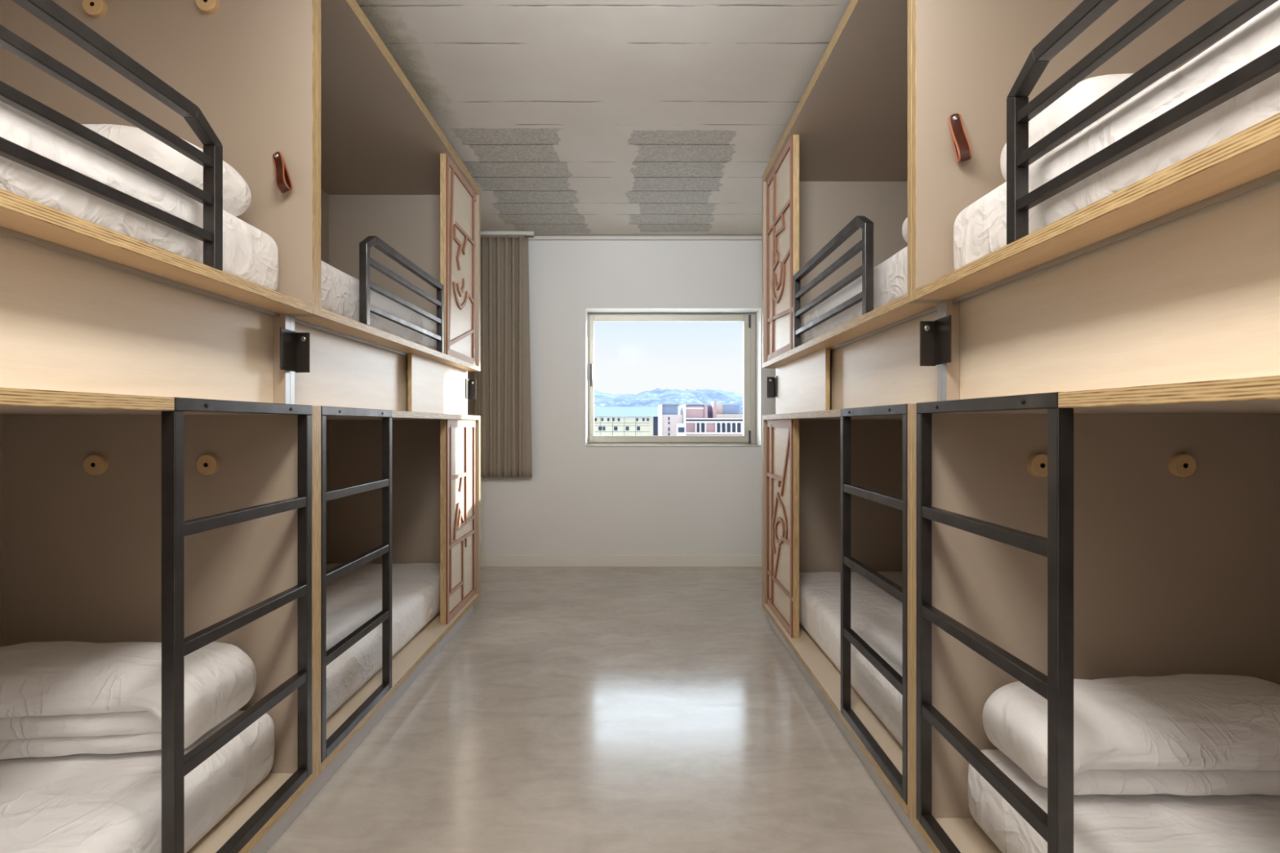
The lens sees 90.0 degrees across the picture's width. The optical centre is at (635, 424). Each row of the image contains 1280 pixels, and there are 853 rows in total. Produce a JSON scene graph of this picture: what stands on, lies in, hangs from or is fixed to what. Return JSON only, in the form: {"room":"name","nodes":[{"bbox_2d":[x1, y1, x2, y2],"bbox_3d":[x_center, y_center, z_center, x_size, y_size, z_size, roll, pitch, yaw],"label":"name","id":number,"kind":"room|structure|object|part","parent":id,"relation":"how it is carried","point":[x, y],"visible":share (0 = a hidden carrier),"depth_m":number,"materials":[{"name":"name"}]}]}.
{"room":"dormitory","nodes":[
{"label":"dormitory","id":0,"kind":"room"},
{"bbox_2d":[266,567,922,852],"bbox_3d":[-0.085,1.229,1.830,4.200,0.120,7.460,0,0,0],"label":"floor","id":1,"kind":"structure","parent":0,"point":[574,709],"depth_m":2.38,"materials":[{"name":"concrete"}]},
{"bbox_2d":[0,0,316,852],"bbox_3d":[-1.457,-0.158,0.939,0.961,2.654,2.088,0,0,0],"label":"bunk bed","id":2,"kind":"object","parent":1,"relation":"on","point":[158,466],"visible":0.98,"depth_m":1.94,"materials":[{"name":"beige laminate"}]},
{"bbox_3d":[-1.927,-0.177,0.930,0.020,2.520,2.070,0,0,0],"label":"panel","id":3,"kind":"part","parent":2,"relation":"part of","materials":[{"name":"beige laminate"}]},
{"bbox_3d":[-0.995,-0.700,1.000,0.029,0.029,0.869,0,0,0],"label":"rail","id":4,"kind":"part","parent":2,"relation":"part of","materials":[{"name":"metal"}]},
{"bbox_3d":[-1.107,-0.198,1.401,0.018,0.279,1.072,0,0,0],"label":"locker panel","id":5,"kind":"part","parent":2,"relation":"part of","materials":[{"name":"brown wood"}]},
{"bbox_2d":[0,710,275,852],"bbox_3d":[-1.490,0.946,0.946,0.843,0.216,1.971,0,0,0],"label":"mattress","id":6,"kind":"object","parent":2,"relation":"on","point":[82,802],"visible":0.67,"depth_m":1.50,"materials":[{"name":"white fabric"}]},
{"bbox_2d":[0,641,256,759],"bbox_3d":[-1.504,0.721,1.723,0.809,0.230,0.341,0,0,-6],"label":"duvet","id":7,"kind":"object","parent":6,"relation":"on","point":[57,699],"visible":0.9,"depth_m":1.61,"materials":[{"name":"white fabric"}]},
{"bbox_2d":[0,100,278,290],"bbox_3d":[-1.484,-0.474,0.946,0.854,0.217,1.971,0,0,0],"label":"mattress","id":8,"kind":"object","parent":2,"relation":"on","point":[251,254],"visible":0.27,"depth_m":1.31,"materials":[{"name":"white fabric"}]},
{"bbox_2d":[81,124,251,217],"bbox_3d":[-1.476,-0.681,1.727,0.742,0.194,0.334,0,0,2],"label":"pillow","id":9,"kind":"object","parent":8,"relation":"on","point":[237,196],"visible":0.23,"depth_m":1.59,"materials":[{"name":"white fabric"}]},
{"bbox_3d":[-0.994,0.512,1.373,0.030,1.085,0.029,0,0,0],"label":"post","id":10,"kind":"part","parent":2,"relation":"part of","materials":[{"name":"metal"}]},
{"bbox_3d":[-0.995,-0.514,1.504,0.029,0.298,0.029,0,0,0],"label":"post","id":11,"kind":"part","parent":2,"relation":"part of","materials":[{"name":"metal"}]},
{"bbox_3d":[-0.995,-0.044,1.647,0.032,0.029,0.576,0,0,0],"label":"rail","id":12,"kind":"part","parent":2,"relation":"part of","materials":[{"name":"metal"}]},
{"bbox_3d":[-1.000,1.040,1.647,0.042,0.029,0.518,0,0,0],"label":"rail","id":13,"kind":"part","parent":2,"relation":"part of","materials":[{"name":"metal"}]},
{"bbox_3d":[-1.065,-0.759,1.913,0.036,0.138,0.036,-22,-4,10],"label":"strap handle","id":14,"kind":"part","parent":2,"relation":"part of","materials":[{"name":"brown leather"}]},
{"bbox_3d":[-0.994,0.512,1.921,0.030,1.085,0.029,0,0,0],"label":"post","id":15,"kind":"part","parent":2,"relation":"part of","materials":[{"name":"metal"}]},
{"bbox_2d":[289,0,480,805],"bbox_3d":[-1.457,-0.158,3.002,0.961,2.654,2.074,0,0,0],"label":"bunk bed","id":16,"kind":"object","parent":1,"relation":"on","point":[398,210],"visible":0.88,"depth_m":3.38,"materials":[{"name":"beige laminate"}]},
{"bbox_3d":[-1.448,-0.177,1.978,0.937,2.520,0.026,0,0,0],"label":"panel","id":17,"kind":"part","parent":16,"relation":"part of","materials":[{"name":"beige laminate"}]},
{"bbox_3d":[-0.994,0.512,2.010,0.030,1.085,0.029,0,0,0],"label":"post","id":18,"kind":"part","parent":16,"relation":"part of","materials":[{"name":"metal"}]},
{"bbox_3d":[-1.927,-0.177,3.000,0.020,2.520,2.070,0,0,0],"label":"panel","id":19,"kind":"part","parent":16,"relation":"part of","materials":[{"name":"beige laminate"}]},
{"bbox_3d":[-1.107,-0.198,2.529,0.018,0.279,1.072,0,0,0],"label":"locker panel","id":20,"kind":"part","parent":16,"relation":"part of","materials":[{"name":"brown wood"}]},
{"bbox_3d":[-0.995,-0.044,2.283,0.032,0.029,0.576,0,0,0],"label":"rail","id":21,"kind":"part","parent":16,"relation":"part of","materials":[{"name":"metal"}]},
{"bbox_3d":[-1.000,1.040,2.283,0.042,0.029,0.518,0,0,0],"label":"rail","id":22,"kind":"part","parent":16,"relation":"part of","materials":[{"name":"metal"}]},
{"bbox_3d":[-0.995,-0.514,2.345,0.029,0.298,0.029,0,0,0],"label":"post","id":23,"kind":"part","parent":16,"relation":"part of","materials":[{"name":"metal"}]},
{"bbox_2d":[320,260,436,351],"bbox_3d":[-1.484,-0.474,2.985,0.855,0.217,1.971,0,0,0],"label":"mattress","id":24,"kind":"object","parent":16,"relation":"on","point":[340,291],"visible":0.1,"depth_m":2.45,"materials":[{"name":"white fabric"}]},
{"bbox_2d":[326,563,439,719],"bbox_3d":[-1.490,0.945,2.985,0.841,0.218,1.971,0,0,0],"label":"mattress","id":25,"kind":"object","parent":16,"relation":"on","point":[354,597],"visible":0.32,"depth_m":2.99,"materials":[{"name":"white fabric"}]},
{"bbox_3d":[-0.994,0.512,2.557,0.030,1.085,0.029,0,0,0],"label":"post","id":26,"kind":"part","parent":16,"relation":"part of","materials":[{"name":"metal"}]},
{"bbox_3d":[-1.458,-1.461,3.000,0.957,0.048,2.070,0,0,0],"label":"panel","id":27,"kind":"part","parent":16,"relation":"part of","materials":[{"name":"beige laminate"}]},
{"bbox_3d":[-1.448,-0.177,4.015,0.937,2.520,0.040,0,0,0],"label":"panel","id":28,"kind":"part","parent":16,"relation":"part of","materials":[{"name":"beige laminate"}]},
{"bbox_3d":[-0.995,-0.700,2.840,0.029,0.029,0.849,0,0,0],"label":"rail","id":29,"kind":"part","parent":16,"relation":"part of","materials":[{"name":"metal"}]},
{"bbox_3d":[-1.066,-0.197,3.503,0.020,0.278,0.981,0,0,0],"label":"sliding panel","id":30,"kind":"part","parent":16,"relation":"part of","materials":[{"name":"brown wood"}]},
{"bbox_3d":[-0.995,-0.539,3.251,0.029,0.348,0.029,0,0,0],"label":"post","id":31,"kind":"part","parent":16,"relation":"part of","materials":[{"name":"metal"}]},
{"bbox_2d":[762,0,942,852],"bbox_3d":[1.252,-0.158,2.782,1.009,2.654,2.074,0,0,0],"label":"bunk bed","id":32,"kind":"object","parent":1,"relation":"on","point":[837,183],"visible":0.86,"depth_m":3.15,"materials":[{"name":"beige laminate"}]},
{"bbox_3d":[0.765,-0.539,3.053,0.029,0.348,0.029,0,0,0],"label":"post","id":33,"kind":"part","parent":32,"relation":"part of","materials":[{"name":"metal"}]},
{"bbox_3d":[0.837,-0.197,3.284,0.020,0.278,0.981,0,0,0],"label":"sliding panel","id":34,"kind":"part","parent":32,"relation":"part of","materials":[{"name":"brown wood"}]},
{"bbox_3d":[0.765,-0.700,2.625,0.029,0.029,0.882,0,0,0],"label":"rail","id":35,"kind":"part","parent":32,"relation":"part of","materials":[{"name":"metal"}]},
{"bbox_3d":[1.254,-1.461,2.780,1.005,0.048,2.070,0,0,0],"label":"panel","id":36,"kind":"part","parent":32,"relation":"part of","materials":[{"name":"beige laminate"}]},
{"bbox_3d":[1.244,-0.177,3.795,0.985,2.520,0.040,0,0,0],"label":"panel","id":37,"kind":"part","parent":32,"relation":"part of","materials":[{"name":"beige laminate"}]},
{"bbox_3d":[0.765,0.512,2.337,0.030,1.085,0.029,0,0,0],"label":"post","id":38,"kind":"part","parent":32,"relation":"part of","materials":[{"name":"metal"}]},
{"bbox_2d":[799,571,902,746],"bbox_3d":[1.284,0.945,2.764,0.896,0.219,1.973,0,0,0],"label":"mattress","id":39,"kind":"object","parent":32,"relation":"on","point":[876,615],"visible":0.21,"depth_m":2.78,"materials":[{"name":"white fabric"}]},
{"bbox_2d":[800,245,907,345],"bbox_3d":[1.278,-0.474,2.764,0.905,0.216,1.971,0,0,0],"label":"mattress","id":40,"kind":"object","parent":32,"relation":"on","point":[890,276],"visible":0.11,"depth_m":2.37,"materials":[{"name":"white fabric"}]},
{"bbox_2d":[902,217,907,243],"bbox_3d":[1.264,-0.671,2.001,0.782,0.175,0.345,0,0,0],"label":"duvet","id":41,"kind":"object","parent":40,"relation":"on","point":[904,227],"visible":0.02,"depth_m":2.10,"materials":[{"name":"white fabric"}]},
{"bbox_3d":[0.765,-0.514,2.114,0.029,0.298,0.029,0,0,0],"label":"post","id":42,"kind":"part","parent":32,"relation":"part of","materials":[{"name":"metal"}]},
{"bbox_3d":[0.771,1.040,2.063,0.042,0.029,0.518,0,0,0],"label":"rail","id":43,"kind":"part","parent":32,"relation":"part of","materials":[{"name":"metal"}]},
{"bbox_3d":[0.766,-0.044,2.063,0.032,0.029,0.576,0,0,0],"label":"rail","id":44,"kind":"part","parent":32,"relation":"part of","materials":[{"name":"metal"}]},
{"bbox_3d":[0.878,-0.198,2.309,0.018,0.279,1.072,0,0,0],"label":"locker panel","id":45,"kind":"part","parent":32,"relation":"part of","materials":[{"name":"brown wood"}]},
{"bbox_3d":[0.765,0.512,1.790,0.030,1.085,0.029,0,0,0],"label":"post","id":46,"kind":"part","parent":32,"relation":"part of","materials":[{"name":"metal"}]},
{"bbox_3d":[1.244,-0.177,1.758,0.985,2.520,0.026,0,0,0],"label":"panel","id":47,"kind":"part","parent":32,"relation":"part of","materials":[{"name":"beige laminate"}]},
{"bbox_2d":[911,0,1279,852],"bbox_3d":[1.252,-0.158,0.719,1.009,2.654,2.088,0,0,0],"label":"bunk bed","id":48,"kind":"object","parent":1,"relation":"on","point":[1095,470],"visible":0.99,"depth_m":1.72,"materials":[{"name":"beige laminate"}]},
{"bbox_3d":[0.765,0.512,1.700,0.030,1.085,0.029,0,0,0],"label":"post","id":49,"kind":"part","parent":48,"relation":"part of","materials":[{"name":"metal"}]},
{"bbox_3d":[0.771,1.040,1.427,0.042,0.029,0.518,0,0,0],"label":"rail","id":50,"kind":"part","parent":48,"relation":"part of","materials":[{"name":"metal"}]},
{"bbox_3d":[0.858,-0.764,1.695,0.036,0.138,0.036,-10,-3,15],"label":"strap handle","id":51,"kind":"part","parent":48,"relation":"part of","materials":[{"name":"brown leather"}]},
{"bbox_3d":[0.766,-0.044,1.427,0.032,0.029,0.576,0,0,0],"label":"rail","id":52,"kind":"part","parent":48,"relation":"part of","materials":[{"name":"metal"}]},
{"bbox_3d":[0.765,-0.514,1.284,0.029,0.298,0.029,0,0,0],"label":"post","id":53,"kind":"part","parent":48,"relation":"part of","materials":[{"name":"metal"}]},
{"bbox_3d":[0.765,0.512,1.153,0.030,1.085,0.029,0,0,0],"label":"post","id":54,"kind":"part","parent":48,"relation":"part of","materials":[{"name":"metal"}]},
{"bbox_3d":[0.765,-0.700,0.780,0.029,0.029,0.869,0,0,0],"label":"rail","id":55,"kind":"part","parent":48,"relation":"part of","materials":[{"name":"metal"}]},
{"bbox_2d":[953,0,1279,270],"bbox_3d":[1.279,-0.474,0.726,0.902,0.216,1.971,0,0,0],"label":"mattress","id":56,"kind":"object","parent":48,"relation":"on","point":[980,229],"visible":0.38,"depth_m":1.04,"materials":[{"name":"white fabric"}]},
{"bbox_2d":[1000,71,1173,181],"bbox_3d":[1.275,-0.681,1.481,0.740,0.193,0.331,0,0,0],"label":"duvet","id":57,"kind":"object","parent":56,"relation":"on","point":[1086,91],"visible":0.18,"depth_m":1.36,"materials":[{"name":"white fabric"}]},
{"bbox_3d":[0.878,-0.198,1.181,0.018,0.279,1.072,0,0,0],"label":"locker panel","id":58,"kind":"part","parent":48,"relation":"part of","materials":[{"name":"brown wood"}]},
{"bbox_2d":[967,749,1279,852],"bbox_3d":[1.299,0.944,0.726,0.862,0.220,1.971,0,0,0],"label":"mattress","id":59,"kind":"object","parent":48,"relation":"on","point":[1103,823],"visible":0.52,"depth_m":1.39,"materials":[{"name":"white fabric"}]},
{"bbox_2d":[982,674,1279,795],"bbox_3d":[1.284,0.733,1.542,0.809,0.206,0.324,0,0,0],"label":"duvet","id":60,"kind":"object","parent":59,"relation":"on","point":[1180,735],"visible":0.87,"depth_m":1.43,"materials":[{"name":"white fabric"}]},
{"bbox_2d":[355,0,850,235],"bbox_3d":[-0.085,-1.656,1.830,4.200,0.200,7.460,0,0,0],"label":"ceiling","id":61,"kind":"structure","parent":0,"point":[567,117],"depth_m":3.05,"materials":[{"name":"concrete"}]},
{"bbox_2d":[480,231,534,235],"bbox_3d":[-1.395,-1.541,5.150,1.150,0.030,0.024,0,0,0],"label":"rail","id":62,"kind":"object","parent":61,"relation":"attached to","point":[482,233],"visible":0.44,"depth_m":5.14,"materials":[{"name":"white metal"}]},
{"bbox_2d":[467,235,532,477],"bbox_3d":[-1.384,-0.552,5.149,1.092,1.942,0.053,0,0,0],"label":"curtain","id":63,"kind":"object","parent":62,"relation":"hanging from","point":[502,402],"visible":0.34,"depth_m":5.14,"materials":[{"name":"beige fabric"}]},
{"bbox_2d":[480,240,775,555],"bbox_3d":[-0.085,-0.194,5.418,3.800,2.725,0.285,0,0,0],"label":"wall","id":64,"kind":"structure","parent":0,"point":[578,499],"depth_m":5.28,"materials":[{"name":"white paint"}]},
{"bbox_2d":[480,555,762,567],"bbox_3d":[-0.085,1.120,5.268,3.800,0.098,0.014,0,0,0],"label":"baseboard","id":65,"kind":"structure","parent":64,"relation":"attached to","point":[486,561],"depth_m":5.26,"materials":[{"name":"paint"}]},
{"bbox_2d":[524,235,762,240],"bbox_3d":[-0.085,-1.535,5.258,3.800,0.030,0.035,0,0,0],"label":"trim","id":66,"kind":"structure","parent":64,"relation":"attached to","point":[530,237],"depth_m":5.24,"materials":[{"name":"white paint"}]},
{"bbox_2d":[586,313,760,446],"bbox_3d":[0.307,-0.391,5.413,1.443,1.140,0.293,0,0,0],"label":"window","id":67,"kind":"structure","parent":64,"relation":"in","point":[748,437],"depth_m":5.48,"materials":[{"name":"beige metal"}]},
{"bbox_3d":[-0.382,-0.426,5.457,0.020,0.190,0.045,0,0,0],"label":"handle","id":68,"kind":"part","parent":67,"relation":"part of","materials":[{"name":"grey metal"}]},
{"bbox_3d":[0.307,0.172,5.383,1.439,0.012,0.232,0,0,0],"label":"sill","id":69,"kind":"part","parent":67,"relation":"part of","materials":[{"name":"beige metal"}]},
{"label":"outside","id":70,"kind":"structure","parent":0,"visible":0},
{"bbox_3d":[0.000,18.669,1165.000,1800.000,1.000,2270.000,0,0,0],"label":"ground","id":71,"kind":"structure","parent":70,"visible":0},
{"bbox_2d":[594,406,657,435],"bbox_3d":[-9.389,7.707,97.000,25.222,20.923,14.800,0,0,0],"label":"building","id":72,"kind":"structure","parent":71,"relation":"on","point":[608,420],"depth_m":89.99,"materials":[{"name":"beige concrete"}]},
{"bbox_2d":[594,388,742,413],"bbox_3d":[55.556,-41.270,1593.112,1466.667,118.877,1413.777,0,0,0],"label":"hill","id":73,"kind":"structure","parent":71,"relation":"on","point":[657,397],"depth_m":1297.63,"materials":[{"name":"blue"}]},
{"bbox_2d":[657,404,684,435],"bbox_3d":[4.356,7.781,84.475,2.983,20.776,15.050,0,0,0],"label":"block","id":74,"kind":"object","parent":71,"relation":"on","point":[669,422],"visible":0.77,"depth_m":80.00,"materials":[{"name":"white concrete"}]},
{"bbox_2d":[678,401,742,435],"bbox_3d":[12.089,7.603,86.800,12.365,21.132,14.400,0,0,0],"label":"brick building","id":75,"kind":"structure","parent":71,"relation":"on","point":[714,420],"depth_m":80.39,"materials":[{"name":"pink brick"}]}
]}

